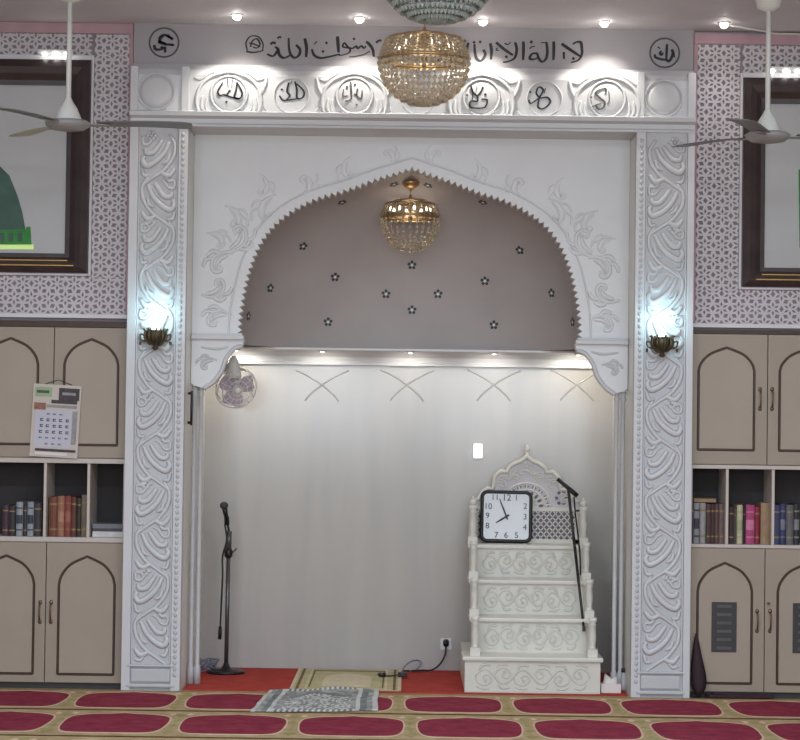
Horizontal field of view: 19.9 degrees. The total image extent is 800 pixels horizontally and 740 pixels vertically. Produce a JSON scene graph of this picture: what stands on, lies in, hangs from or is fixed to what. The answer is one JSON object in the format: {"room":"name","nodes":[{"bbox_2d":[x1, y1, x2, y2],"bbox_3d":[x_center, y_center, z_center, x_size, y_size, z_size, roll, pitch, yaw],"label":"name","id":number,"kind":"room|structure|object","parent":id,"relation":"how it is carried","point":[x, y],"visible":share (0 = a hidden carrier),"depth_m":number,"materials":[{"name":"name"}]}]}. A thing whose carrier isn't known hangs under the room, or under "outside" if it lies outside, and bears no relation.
{"room":"mosque","nodes":[
{"label":"mosque","id":0,"kind":"room"},
{"bbox_2d":[0,317,126,321],"bbox_3d":[-3.034,-1.152,13.121,2.994,1.713,0.090,1,-2,0],"label":"wall","id":1,"kind":"structure","parent":0,"point":[1,318],"depth_m":13.05,"materials":[{"name":"paint"}]},
{"bbox_2d":[0,22,133,318],"bbox_3d":[-2.411,-1.152,13.049,1.742,1.697,0.050,1,-2,0],"label":"lattice panel","id":2,"kind":"object","parent":1,"relation":"attached to","point":[101,292],"visible":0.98,"depth_m":13.03,"materials":[{"name":"wood"}]},
{"bbox_2d":[0,59,90,272],"bbox_3d":[-2.367,-1.171,12.995,1.180,1.218,0.058,1,-2,0],"label":"framed picture","id":3,"kind":"object","parent":2,"relation":"attached to","point":[44,176],"visible":0.97,"depth_m":13.00,"materials":[{"name":"brown wood"}]},
{"bbox_2d":[0,167,33,248],"bbox_3d":[-2.313,-0.936,13.002,0.447,0.499,0.005,1,-2,0],"label":"painting","id":4,"kind":"object","parent":3,"relation":"attached to","point":[16,183],"depth_m":13.00},
{"bbox_2d":[38,49,73,56],"bbox_3d":[-1.970,-1.811,13.013,0.200,0.041,0.053,1,-2,0],"label":"picture light","id":5,"kind":"object","parent":2,"relation":"attached to","point":[44,52],"visible":0.98,"depth_m":13.00,"materials":[{"name":"white glass"}]},
{"bbox_2d":[181,130,204,690],"bbox_3d":[-1.386,0.239,13.574,0.332,3.200,1.259,1,-2,0],"label":"wall","id":6,"kind":"structure","parent":0,"point":[188,428],"depth_m":13.17,"materials":[{"name":"paint"}]},
{"bbox_2d":[121,127,189,690],"bbox_3d":[-1.388,0.218,12.906,0.332,3.208,0.076,1,-2,0],"label":"pilaster","id":7,"kind":"object","parent":6,"relation":"attached to","point":[159,157],"visible":1,"depth_m":12.88,"materials":[{"name":"white stone"}]},
{"bbox_2d":[139,322,171,349],"bbox_3d":[-1.376,-0.190,12.814,0.186,0.160,0.176,1,-2,0],"label":"wall sconce","id":8,"kind":"object","parent":7,"relation":"attached to","point":[156,337],"visible":1,"depth_m":12.77,"materials":[{"name":"gold metal"}]},
{"bbox_2d":[188,391,192,424],"bbox_3d":[-1.208,0.218,13.103,0.027,0.200,0.016,1,-2,0],"label":"handle","id":9,"kind":"object","parent":6,"relation":"attached to","point":[190,393],"visible":1,"depth_m":13.10,"materials":[{"name":"black metal"}]},
{"bbox_2d":[197,356,256,408],"bbox_3d":[-1.037,0.073,13.652,0.361,0.318,0.226,1,-2,0],"label":"wall fan","id":10,"kind":"object","parent":6,"relation":"attached to","point":[231,382],"visible":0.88,"depth_m":13.60,"materials":[{"name":"white plastic"}]},
{"bbox_2d":[0,0,799,32],"bbox_3d":[0.054,-2.207,5.910,9.200,0.100,14.900,1,-2,0],"label":"ceiling","id":11,"kind":"structure","parent":0,"point":[696,15],"depth_m":12.63,"materials":[{"name":"paint"}]},
{"bbox_2d":[0,0,192,136],"bbox_3d":[-1.599,-1.633,11.839,1.045,0.780,1.170,1,-2,0],"label":"ceiling fan","id":12,"kind":"object","parent":11,"relation":"hanging from","point":[67,118],"visible":1,"depth_m":11.83,"materials":[{"name":"white metal"}]},
{"bbox_2d":[231,13,242,19],"bbox_3d":[-0.913,-1.980,12.735,0.068,0.044,0.068,1,-2,0],"label":"recessed light","id":13,"kind":"object","parent":11,"relation":"in","point":[236,16],"visible":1,"depth_m":12.72,"materials":[{"name":"white ceramic"}]},
{"bbox_2d":[354,16,365,22],"bbox_3d":[-0.228,-1.970,12.777,0.068,0.044,0.068,1,-2,0],"label":"recessed light","id":14,"kind":"object","parent":11,"relation":"in","point":[358,19],"visible":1,"depth_m":12.76,"materials":[{"name":"white glass"}]},
{"bbox_2d":[377,1,470,107],"bbox_3d":[0.118,-1.649,11.046,0.458,0.744,0.460,1,-2,0],"label":"chandelier","id":15,"kind":"object","parent":11,"relation":"hanging from","point":[456,52],"visible":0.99,"depth_m":10.92,"materials":[{"name":"gold metal"}]},
{"bbox_2d":[387,0,487,25],"bbox_3d":[0.160,-1.761,9.650,0.506,0.592,0.506,1,-2,0],"label":"chandelier","id":16,"kind":"object","parent":11,"relation":"hanging from","point":[431,15],"visible":1,"depth_m":9.57,"materials":[{"name":"glass"}]},
{"bbox_2d":[477,19,488,25],"bbox_3d":[0.467,-1.960,12.803,0.068,0.044,0.068,1,-2,0],"label":"recessed light","id":17,"kind":"object","parent":11,"relation":"in","point":[482,22],"visible":1,"depth_m":12.78,"materials":[{"name":"white glass"}]},
{"bbox_2d":[599,20,609,26],"bbox_3d":[1.150,-1.951,12.799,0.068,0.044,0.068,1,-2,0],"label":"recessed light","id":18,"kind":"object","parent":11,"relation":"in","point":[604,23],"visible":1,"depth_m":12.78,"materials":[{"name":"white glass"}]},
{"bbox_2d":[672,0,799,146],"bbox_3d":[2.018,-1.577,11.800,1.087,0.795,1.161,1,-2,0],"label":"ceiling fan","id":19,"kind":"object","parent":11,"relation":"hanging from","point":[767,130],"visible":1,"depth_m":11.80,"materials":[{"name":"white metal"}]},
{"bbox_2d":[729,25,799,34],"bbox_3d":[2.364,-1.926,13.008,1.054,0.026,0.155,1,-2,-11],"label":"cable","id":20,"kind":"object","parent":11,"relation":"attached to","point":[748,28],"visible":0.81,"depth_m":12.99,"materials":[{"name":"white plastic"}]},
{"bbox_2d":[0,688,799,699],"bbox_3d":[0.003,1.717,6.307,9.200,0.100,15.900,1,-2,0],"label":"floor","id":21,"kind":"structure","parent":0,"point":[0,688],"depth_m":12.95,"materials":[{"name":"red carpet"}]},
{"bbox_2d":[0,541,122,688],"bbox_3d":[-1.998,1.403,13.158,0.849,0.835,0.475,1,-2,0],"label":"base cabinet","id":22,"kind":"object","parent":21,"relation":"on","point":[61,602],"visible":0.99,"depth_m":12.96,"materials":[{"name":"beige laminate"}]},
{"bbox_2d":[0,457,124,542],"bbox_3d":[-1.989,0.747,13.195,0.849,0.477,0.435,1,-2,0],"label":"bookshelf","id":23,"kind":"object","parent":22,"relation":"on","point":[21,479],"visible":0.52,"depth_m":13.29,"materials":[{"name":"wood"}]},
{"bbox_2d":[2,504,13,535],"bbox_3d":[-2.261,0.864,13.128,0.034,0.176,0.191,1,-2,0],"label":"book","id":24,"kind":"object","parent":23,"relation":"on","point":[5,524],"visible":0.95,"depth_m":13.04,"materials":[{"name":"purple paper"}]},
{"bbox_2d":[9,505,16,535],"bbox_3d":[-2.222,0.867,13.126,0.037,0.170,0.191,1,-2,0],"label":"book","id":25,"kind":"object","parent":23,"relation":"on","point":[12,509],"visible":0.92,"depth_m":13.03,"materials":[{"name":"black paper"}]},
{"bbox_2d":[16,501,27,535],"bbox_3d":[-2.180,0.856,13.125,0.036,0.194,0.191,1,-2,0],"label":"book","id":26,"kind":"object","parent":23,"relation":"on","point":[19,516],"visible":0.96,"depth_m":13.03,"materials":[{"name":"white paper"}]},
{"bbox_2d":[23,504,27,535],"bbox_3d":[-2.148,0.865,13.128,0.022,0.177,0.191,1,-2,0],"label":"book","id":27,"kind":"object","parent":23,"relation":"on","point":[25,508],"visible":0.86,"depth_m":13.04,"materials":[{"name":"black paper"}]},
{"bbox_2d":[27,501,38,535],"bbox_3d":[-2.118,0.856,13.130,0.034,0.195,0.191,1,-2,0],"label":"book","id":28,"kind":"object","parent":23,"relation":"on","point":[30,522],"visible":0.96,"depth_m":13.04,"materials":[{"name":"white paper"}]},
{"bbox_2d":[34,502,42,535],"bbox_3d":[-2.076,0.859,13.128,0.042,0.190,0.191,1,-2,0],"label":"book","id":29,"kind":"object","parent":23,"relation":"on","point":[38,507],"visible":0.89,"depth_m":13.04,"materials":[{"name":"black paper"}]},
{"bbox_2d":[49,496,57,535],"bbox_3d":[-1.987,0.843,13.128,0.048,0.225,0.191,1,-2,0],"label":"book","id":30,"kind":"object","parent":23,"relation":"on","point":[53,501],"visible":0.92,"depth_m":13.04,"materials":[{"name":"brown paper"}]},
{"bbox_2d":[57,495,64,536],"bbox_3d":[-1.942,0.840,13.120,0.037,0.232,0.191,1,-2,0],"label":"book","id":31,"kind":"object","parent":23,"relation":"on","point":[61,499],"visible":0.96,"depth_m":13.03,"materials":[{"name":"brown paper"}]},
{"bbox_2d":[0,320,126,458],"bbox_3d":[-1.980,0.116,13.205,0.849,0.784,0.448,1,-2,0],"label":"upper cabinet","id":32,"kind":"object","parent":23,"relation":"on","point":[91,355],"visible":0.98,"depth_m":12.99,"materials":[{"name":"beige laminate"}]},
{"bbox_2d":[29,380,81,458],"bbox_3d":[-1.964,0.279,12.973,0.292,0.450,0.015,1,-2,0],"label":"wall calendar","id":33,"kind":"object","parent":32,"relation":"hanging from","point":[55,421],"visible":1,"depth_m":12.97,"materials":[{"name":"white paper"}]},
{"bbox_2d":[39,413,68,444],"bbox_3d":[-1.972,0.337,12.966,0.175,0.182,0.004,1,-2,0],"label":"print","id":34,"kind":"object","parent":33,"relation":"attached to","point":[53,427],"depth_m":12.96,"materials":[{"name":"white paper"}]},
{"bbox_2d":[35,412,77,455],"bbox_3d":[-1.960,0.362,12.966,0.241,0.254,0.003,1,-2,0],"label":"print","id":35,"kind":"object","parent":33,"relation":"attached to","point":[56,433],"depth_m":12.96,"materials":[{"name":"white paper"}]},
{"bbox_2d":[34,386,79,409],"bbox_3d":[-1.956,0.162,12.971,0.260,0.133,0.004,1,-2,0],"label":"print","id":36,"kind":"object","parent":33,"relation":"on","point":[45,397],"depth_m":12.97},
{"bbox_2d":[64,495,75,536],"bbox_3d":[-1.904,0.840,13.123,0.035,0.232,0.191,1,-2,0],"label":"book","id":37,"kind":"object","parent":23,"relation":"on","point":[67,527],"visible":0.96,"depth_m":13.03,"materials":[{"name":"red paper"}]},
{"bbox_2d":[71,496,80,536],"bbox_3d":[-1.869,0.843,13.120,0.029,0.227,0.191,1,-2,0],"label":"book","id":38,"kind":"object","parent":23,"relation":"on","point":[73,499],"visible":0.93,"depth_m":13.03,"materials":[{"name":"brown paper"}]},
{"bbox_2d":[76,497,81,536],"bbox_3d":[-1.841,0.847,13.130,0.024,0.221,0.191,1,-2,0],"label":"book","id":39,"kind":"object","parent":23,"relation":"on","point":[79,500],"visible":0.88,"depth_m":13.04,"materials":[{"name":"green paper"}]},
{"bbox_2d":[81,494,86,536],"bbox_3d":[-1.807,0.838,13.130,0.037,0.239,0.191,1,-2,0],"label":"book","id":40,"kind":"object","parent":23,"relation":"on","point":[84,497],"visible":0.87,"depth_m":13.04,"materials":[{"name":"brown paper"}]},
{"bbox_2d":[92,531,122,536],"bbox_3d":[-1.675,0.944,13.135,0.174,0.031,0.202,1,-2,0],"label":"book","id":41,"kind":"object","parent":23,"relation":"on","point":[94,533],"visible":0.77,"depth_m":13.03,"materials":[{"name":"white paper"}]},
{"bbox_2d":[93,528,122,531],"bbox_3d":[-1.673,0.919,13.136,0.171,0.017,0.202,1,-2,0],"label":"book","id":42,"kind":"object","parent":41,"relation":"on","point":[94,529],"visible":0.75,"depth_m":13.03,"materials":[{"name":"white paper"}]},
{"bbox_2d":[93,522,122,528],"bbox_3d":[-1.677,0.897,13.136,0.168,0.026,0.202,1,-2,0],"label":"book","id":43,"kind":"object","parent":42,"relation":"on","point":[98,524],"visible":0.84,"depth_m":13.03,"materials":[{"name":"white paper"}]},
{"bbox_2d":[0,735,322,739],"bbox_3d":[0.019,1.767,10.356,9.160,0.014,1.086,1,-2,0],"label":"carpet","id":44,"kind":"object","parent":21,"relation":"on","point":[2,737],"visible":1,"depth_m":10.86,"materials":[{"name":"carpet"}]},
{"bbox_2d":[0,708,799,739],"bbox_3d":[0.023,1.795,11.415,9.160,0.014,1.004,1,-2,0],"label":"carpet","id":45,"kind":"object","parent":21,"relation":"on","point":[39,722],"visible":1,"depth_m":11.41,"materials":[{"name":"carpet"}]},
{"bbox_2d":[0,689,799,719],"bbox_3d":[0.026,1.821,12.372,9.160,0.014,0.884,1,-2,0],"label":"carpet","id":46,"kind":"object","parent":21,"relation":"on","point":[9,698],"visible":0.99,"depth_m":12.34,"materials":[{"name":"carpet"}]},
{"bbox_2d":[250,686,378,711],"bbox_3d":[-0.452,1.793,12.452,0.677,0.033,1.074,1,-2,0],"label":"mat","id":47,"kind":"object","parent":46,"relation":"on","point":[335,698],"visible":1,"depth_m":12.39,"materials":[{"name":"fabric"}]},
{"bbox_2d":[183,667,626,696],"bbox_3d":[0.031,1.853,13.551,2.532,0.010,1.190,1,-2,0],"label":"carpet","id":48,"kind":"object","parent":21,"relation":"on","point":[254,679],"visible":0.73,"depth_m":13.35,"materials":[{"name":"carpet"}]},
{"bbox_2d":[199,658,221,671],"bbox_3d":[-1.177,1.801,13.894,0.240,0.080,0.115,0,-2,14],"label":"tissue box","id":49,"kind":"object","parent":48,"relation":"on","point":[210,664],"visible":0.61,"depth_m":13.87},
{"bbox_2d":[207,516,244,674],"bbox_3d":[-1.050,1.365,13.826,0.230,0.949,0.230,1,-2,0],"label":"microphone stand","id":50,"kind":"object","parent":48,"relation":"on","point":[225,670],"visible":1,"depth_m":13.81,"materials":[{"name":"black metal"}]},
{"bbox_2d":[218,524,227,639],"bbox_3d":[-1.075,1.284,13.807,0.050,0.700,0.030,1,-2,0],"label":"microphone cable","id":51,"kind":"object","parent":50,"relation":"hanging from","point":[220,626],"visible":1,"depth_m":13.79,"materials":[{"name":"black plastic"}]},
{"bbox_2d":[220,502,228,520],"bbox_3d":[-1.066,0.857,13.796,0.052,0.120,0.089,1,-2,0],"label":"microphone","id":52,"kind":"object","parent":50,"relation":"attached to","point":[223,505],"visible":1,"depth_m":13.78,"materials":[{"name":"black plastic"}]},
{"bbox_2d":[220,502,227,508],"bbox_3d":[-1.066,0.821,13.778,0.052,0.048,0.052,1,-2,0],"label":"grille","id":53,"kind":"object","parent":52,"relation":"attached to","point":[223,505],"depth_m":13.76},
{"bbox_2d":[289,668,401,690],"bbox_3d":[-0.310,1.839,13.542,0.637,0.008,1.130,1,-2,0],"label":"mat","id":54,"kind":"object","parent":48,"relation":"on","point":[304,678],"visible":1,"depth_m":13.49,"materials":[{"name":"fabric"}]},
{"bbox_2d":[377,659,421,676],"bbox_3d":[0.020,1.818,13.862,0.107,0.065,0.541,0,-2,24],"label":"cable","id":55,"kind":"object","parent":54,"relation":"on","point":[378,674],"visible":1,"depth_m":13.66,"materials":[{"name":"black plastic"}]},
{"bbox_2d":[187,135,629,683],"bbox_3d":[0.051,0.226,13.258,2.542,3.228,0.158,1,-2,0],"label":"arch","id":56,"kind":"object","parent":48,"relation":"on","point":[245,185],"visible":1,"depth_m":13.27,"materials":[{"name":"paint"}]},
{"bbox_2d":[398,639,448,676],"bbox_3d":[0.096,1.759,13.920,0.176,0.191,0.592,0,-2,29],"label":"power cable","id":57,"kind":"object","parent":48,"relation":"on","point":[445,641],"visible":1,"depth_m":14.05,"materials":[{"name":"black plastic"}]},
{"bbox_2d":[460,445,602,693],"bbox_3d":[0.766,1.151,13.519,0.803,1.412,1.105,1,-2,0],"label":"minbar","id":58,"kind":"object","parent":48,"relation":"on","point":[524,615],"visible":1,"depth_m":13.50,"materials":[{"name":"white stone"}]},
{"bbox_2d":[480,490,532,542],"bbox_3d":[0.653,0.902,13.983,0.323,0.324,0.068,1,-2,0],"label":"wall clock","id":59,"kind":"object","parent":58,"relation":"on","point":[505,516],"visible":1,"depth_m":13.97,"materials":[{"name":"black plastic"}]},
{"bbox_2d":[476,506,578,543],"bbox_3d":[0.779,0.957,14.043,0.654,0.221,0.008,1,-2,0],"label":"lattice grille","id":60,"kind":"object","parent":58,"relation":"attached to","point":[550,524],"depth_m":14.04,"materials":[{"name":"wood"}]},
{"bbox_2d":[556,478,585,631],"bbox_3d":[1.011,1.083,13.490,0.145,0.879,0.594,1,-2,0],"label":"cane","id":61,"kind":"object","parent":58,"relation":"on","point":[569,489],"visible":1,"depth_m":13.57,"materials":[{"name":"black plastic"}]},
{"bbox_2d":[600,674,620,692],"bbox_3d":[1.208,1.796,13.058,0.115,0.110,0.090,1,-2,0],"label":"tissue box","id":62,"kind":"object","parent":48,"relation":"on","point":[609,685],"visible":1,"depth_m":13.01,"materials":[{"name":"white paper"}]},
{"bbox_2d":[620,668,624,690],"bbox_3d":[1.296,1.791,13.172,0.042,0.128,0.041,1,-2,0],"label":"bottle","id":63,"kind":"object","parent":48,"relation":"on","point":[622,682],"visible":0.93,"depth_m":13.16,"materials":[{"name":"white plastic"}]},
{"bbox_2d":[691,633,706,696],"bbox_3d":[1.692,1.672,12.888,0.092,0.355,0.073,1,-2,0],"label":"umbrella","id":64,"kind":"object","parent":21,"relation":"on","point":[698,674],"visible":1,"depth_m":12.87,"materials":[{"name":"purple fabric"}]},
{"bbox_2d":[705,692,774,697],"bbox_3d":[1.930,1.842,12.886,0.392,0.024,0.075,1,-2,0],"label":"folded cloth","id":65,"kind":"object","parent":21,"relation":"on","point":[712,694],"visible":1,"depth_m":12.86,"materials":[{"name":"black fabric"}]},
{"bbox_2d":[690,547,799,698],"bbox_3d":[2.082,1.448,13.141,0.878,0.854,0.475,1,-2,0],"label":"base cabinet","id":66,"kind":"object","parent":21,"relation":"on","point":[745,602],"visible":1,"depth_m":12.94,"materials":[{"name":"beige laminate"}]},
{"bbox_2d":[711,602,736,651],"bbox_3d":[1.843,1.462,12.935,0.142,0.284,0.008,1,-2,0],"label":"vent","id":67,"kind":"object","parent":66,"relation":"attached to","point":[723,614],"depth_m":12.93,"materials":[{"name":"metal"}]},
{"bbox_2d":[691,464,799,548],"bbox_3d":[2.091,0.786,13.179,0.878,0.471,0.435,1,-2,0],"label":"bookshelf","id":68,"kind":"object","parent":66,"relation":"on","point":[729,485],"visible":0.56,"depth_m":13.28,"materials":[{"name":"wood"}]},
{"bbox_2d":[692,503,693,542],"bbox_3d":[1.675,0.879,13.106,0.010,0.230,0.191,1,-2,0],"label":"book","id":69,"kind":"object","parent":68,"relation":"on","point":[692,503],"visible":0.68,"depth_m":13.02,"materials":[{"name":"white paper"}]},
{"bbox_2d":[692,502,698,542],"bbox_3d":[1.698,0.879,13.112,0.032,0.231,0.191,1,-2,0],"label":"book","id":70,"kind":"object","parent":68,"relation":"on","point":[696,504],"visible":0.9,"depth_m":13.02,"materials":[{"name":"white paper"}]},
{"bbox_2d":[692,497,715,501],"bbox_3d":[1.747,0.749,13.127,0.125,0.021,0.202,1,-2,0],"label":"book","id":71,"kind":"object","parent":70,"relation":"on","point":[694,499],"visible":0.86,"depth_m":13.03,"materials":[{"name":"brown paper"}]},
{"bbox_2d":[698,502,705,542],"bbox_3d":[1.733,0.879,13.111,0.032,0.231,0.191,1,-2,0],"label":"book","id":72,"kind":"object","parent":68,"relation":"on","point":[702,506],"visible":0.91,"depth_m":13.02,"materials":[{"name":"white paper"}]},
{"bbox_2d":[705,503,710,543],"bbox_3d":[1.765,0.882,13.105,0.025,0.226,0.191,1,-2,0],"label":"book","id":73,"kind":"object","parent":68,"relation":"on","point":[708,506],"visible":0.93,"depth_m":13.01,"materials":[{"name":"brown paper"}]},
{"bbox_2d":[709,503,714,543],"bbox_3d":[1.790,0.882,13.109,0.020,0.226,0.191,1,-2,0],"label":"book","id":74,"kind":"object","parent":68,"relation":"on","point":[712,504],"visible":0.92,"depth_m":13.02,"materials":[{"name":"brown paper"}]},
{"bbox_2d":[713,503,718,543],"bbox_3d":[1.813,0.883,13.113,0.022,0.227,0.191,1,-2,0],"label":"book","id":75,"kind":"object","parent":68,"relation":"on","point":[716,523],"visible":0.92,"depth_m":13.02,"materials":[{"name":"brown paper"}]},
{"bbox_2d":[717,503,723,543],"bbox_3d":[1.841,0.883,13.112,0.030,0.227,0.191,1,-2,0],"label":"book","id":76,"kind":"object","parent":68,"relation":"on","point":[721,506],"visible":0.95,"depth_m":13.02,"materials":[{"name":"brown paper"}]},
{"bbox_2d":[728,506,733,543],"bbox_3d":[1.896,0.892,13.107,0.028,0.211,0.191,1,-2,0],"label":"book","id":77,"kind":"object","parent":68,"relation":"on","point":[730,508],"visible":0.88,"depth_m":13.02,"materials":[{"name":"brown paper"}]},
{"bbox_2d":[734,508,735,543],"bbox_3d":[1.919,0.895,13.113,0.011,0.205,0.191,1,-2,0],"label":"book","id":78,"kind":"object","parent":68,"relation":"on","point":[734,508],"visible":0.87,"depth_m":13.02,"materials":[{"name":"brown paper"}]},
{"bbox_2d":[732,504,742,543],"bbox_3d":[1.944,0.886,13.107,0.032,0.223,0.191,1,-2,0],"label":"book","id":79,"kind":"object","parent":68,"relation":"on","point":[739,508],"visible":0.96,"depth_m":13.02,"materials":[{"name":"green paper"}]},
{"bbox_2d":[742,507,744,543],"bbox_3d":[1.969,0.892,13.110,0.012,0.212,0.191,1,-2,0],"label":"book","id":80,"kind":"object","parent":68,"relation":"on","point":[743,515],"visible":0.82,"depth_m":13.02,"materials":[{"name":"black paper"}]},
{"bbox_2d":[692,329,799,465],"bbox_3d":[2.099,0.163,13.175,0.878,0.772,0.475,1,-2,0],"label":"upper cabinet","id":81,"kind":"object","parent":68,"relation":"on","point":[746,401],"visible":0.98,"depth_m":12.97,"materials":[{"name":"beige laminate"}]},
{"bbox_2d":[741,504,754,543],"bbox_3d":[2.004,0.887,13.108,0.049,0.224,0.191,1,-2,0],"label":"book","id":82,"kind":"object","parent":68,"relation":"on","point":[749,509],"visible":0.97,"depth_m":13.02,"materials":[{"name":"pink paper"}]},
{"bbox_2d":[754,506,759,543],"bbox_3d":[2.045,0.893,13.115,0.027,0.213,0.191,1,-2,0],"label":"book","id":83,"kind":"object","parent":68,"relation":"on","point":[756,508],"visible":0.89,"depth_m":13.02,"materials":[{"name":"red paper"}]},
{"bbox_2d":[756,502,769,543],"bbox_3d":[2.090,0.881,13.111,0.051,0.236,0.191,1,-2,0],"label":"book","id":84,"kind":"object","parent":68,"relation":"on","point":[764,530],"visible":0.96,"depth_m":13.02,"materials":[{"name":"brown paper"}]},
{"bbox_2d":[774,504,779,543],"bbox_3d":[2.156,0.888,13.112,0.034,0.226,0.191,1,-2,0],"label":"book","id":85,"kind":"object","parent":68,"relation":"on","point":[776,507],"visible":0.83,"depth_m":13.02,"materials":[{"name":"blue paper"}]},
{"bbox_2d":[775,503,785,544],"bbox_3d":[2.192,0.885,13.111,0.031,0.232,0.191,1,-2,0],"label":"book","id":86,"kind":"object","parent":68,"relation":"on","point":[782,526],"visible":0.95,"depth_m":13.02,"materials":[{"name":"blue paper"}]},
{"bbox_2d":[785,504,792,544],"bbox_3d":[2.230,0.888,13.107,0.040,0.227,0.191,1,-2,0],"label":"book","id":87,"kind":"object","parent":68,"relation":"on","point":[789,508],"visible":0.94,"depth_m":13.02,"materials":[{"name":"grey paper"}]},
{"bbox_2d":[788,503,799,544],"bbox_3d":[2.270,0.886,13.114,0.033,0.233,0.191,1,-2,0],"label":"book","id":88,"kind":"object","parent":68,"relation":"on","point":[796,507],"visible":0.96,"depth_m":13.02,"materials":[{"name":"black paper"}]},
{"bbox_2d":[792,603,799,652],"bbox_3d":[2.301,1.468,12.933,0.137,0.284,0.008,1,-2,0],"label":"vent","id":89,"kind":"object","parent":66,"relation":"attached to","point":[795,606],"depth_m":12.93,"materials":[{"name":"metal"}]},
{"bbox_2d":[201,345,612,673],"bbox_3d":[0.049,0.726,14.226,2.744,2.300,0.080,1,-2,0],"label":"wall","id":90,"kind":"structure","parent":0,"point":[387,560],"depth_m":14.18,"materials":[{"name":"paint"}]},
{"bbox_2d":[258,380,522,667],"bbox_3d":[-0.059,0.964,14.184,1.625,1.780,0.012,1,-2,0],"label":"trim","id":91,"kind":"structure","parent":90,"relation":"attached to","point":[262,380],"depth_m":14.18,"materials":[{"name":"stone"}]},
{"bbox_2d":[227,347,591,367],"bbox_3d":[0.057,-0.083,13.767,2.544,0.094,0.880,1,-2,0],"label":"crown molding","id":92,"kind":"structure","parent":90,"relation":"attached to","point":[246,355],"depth_m":14.15,"materials":[{"name":"grey stone"}]},
{"bbox_2d":[295,369,593,400],"bbox_3d":[0.309,0.096,14.200,1.927,0.219,0.006,1,-2,0],"label":"trim","id":93,"kind":"structure","parent":90,"relation":"attached to","point":[326,388],"depth_m":14.20,"materials":[{"name":"paint"}]},
{"bbox_2d":[440,638,451,649],"bbox_3d":[0.286,1.705,14.152,0.070,0.070,0.014,1,-2,0],"label":"wall socket","id":94,"kind":"object","parent":90,"relation":"attached to","point":[442,647],"visible":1,"depth_m":14.15,"materials":[{"name":"white plastic"}]},
{"bbox_2d":[472,443,483,458],"bbox_3d":[0.486,0.505,14.175,0.068,0.100,0.030,1,-2,0],"label":"night light","id":95,"kind":"object","parent":90,"relation":"attached to","point":[478,448],"visible":1,"depth_m":14.16,"materials":[{"name":"white plastic"}]},
{"bbox_2d":[239,169,580,350],"bbox_3d":[0.065,-0.664,13.703,2.046,1.061,0.678,1,-2,0],"label":"niche","id":96,"kind":"object","parent":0,"point":[491,277],"visible":0.83,"depth_m":13.92,"materials":[{"name":"paint"}]},
{"bbox_2d":[380,180,440,252],"bbox_3d":[0.061,-0.918,13.648,0.369,0.430,0.371,1,-2,0],"label":"chandelier","id":97,"kind":"object","parent":96,"relation":"hanging from","point":[388,213],"visible":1,"depth_m":13.57,"materials":[{"name":"gold metal"}]},
{"bbox_2d":[134,23,693,70],"bbox_3d":[0.079,-1.847,13.196,3.208,0.234,0.315,1,-2,0],"label":"wall","id":98,"kind":"structure","parent":0,"point":[216,44],"depth_m":13.04,"materials":[{"name":"paint"}]},
{"bbox_2d":[149,27,178,57],"bbox_3d":[-1.353,-1.878,13.044,0.177,0.177,0.007,1,-2,0],"label":"roundel","id":99,"kind":"object","parent":98,"relation":"attached to","point":[160,37],"visible":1,"depth_m":13.04,"materials":[{"name":"paint"}]},
{"bbox_2d":[130,63,695,139],"bbox_3d":[0.074,-1.548,13.082,3.208,0.369,0.404,1,-2,0],"label":"entablature","id":100,"kind":"object","parent":98,"relation":"attached to","point":[268,100],"visible":0.93,"depth_m":12.91,"materials":[{"name":"white stone"}]},
{"bbox_2d":[245,35,582,62],"bbox_3d":[0.081,-1.836,13.036,1.939,0.141,0.005,1,-2,0],"label":"calligraphy inscription","id":101,"kind":"object","parent":98,"relation":"attached to","point":[278,37],"visible":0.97,"depth_m":13.03,"materials":[{"name":"paint"}]},
{"bbox_2d":[649,37,679,67],"bbox_3d":[1.516,-1.817,13.031,0.177,0.177,0.007,1,-2,0],"label":"roundel","id":102,"kind":"object","parent":98,"relation":"attached to","point":[661,53],"visible":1,"depth_m":13.03,"materials":[{"name":"paint"}]},
{"bbox_2d":[610,136,634,696],"bbox_3d":[1.490,0.278,13.562,0.332,3.200,1.259,1,-2,0],"label":"trim","id":103,"kind":"structure","parent":0,"point":[629,392],"depth_m":13.17,"materials":[{"name":"paint"}]},
{"bbox_2d":[629,132,694,697],"bbox_3d":[1.487,0.256,12.894,0.332,3.208,0.076,1,-2,0],"label":"pilaster","id":104,"kind":"object","parent":103,"relation":"attached to","point":[660,599],"visible":1,"depth_m":12.87,"materials":[{"name":"white stone"}]},
{"bbox_2d":[646,329,678,356],"bbox_3d":[1.473,-0.150,12.803,0.186,0.160,0.176,1,-2,0],"label":"wall sconce","id":105,"kind":"object","parent":104,"relation":"attached to","point":[661,344],"visible":1,"depth_m":12.76,"materials":[{"name":"gold metal"}]},
{"bbox_2d":[693,32,799,330],"bbox_3d":[3.171,-1.069,13.096,2.994,1.713,0.090,1,-2,0],"label":"wall","id":106,"kind":"structure","parent":0,"point":[694,32],"depth_m":13.03,"materials":[{"name":"paint"}]},
{"bbox_2d":[693,33,799,328],"bbox_3d":[2.547,-1.075,13.028,1.742,1.688,0.050,1,-2,0],"label":"lattice panel","id":107,"kind":"object","parent":106,"relation":"attached to","point":[721,62],"visible":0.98,"depth_m":13.02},
{"bbox_2d":[742,77,799,286],"bbox_3d":[2.548,-1.066,12.974,1.180,1.194,0.058,1,-2,0],"label":"framed picture","id":108,"kind":"object","parent":107,"relation":"attached to","point":[771,172],"visible":0.97,"depth_m":12.98,"materials":[{"name":"brown wood"}]},
{"bbox_2d":[764,66,799,73],"bbox_3d":[2.196,-1.711,12.995,0.223,0.041,0.053,1,-2,0],"label":"picture light","id":109,"kind":"object","parent":107,"relation":"attached to","point":[786,70],"visible":0.88,"depth_m":12.98,"materials":[{"name":"white"}]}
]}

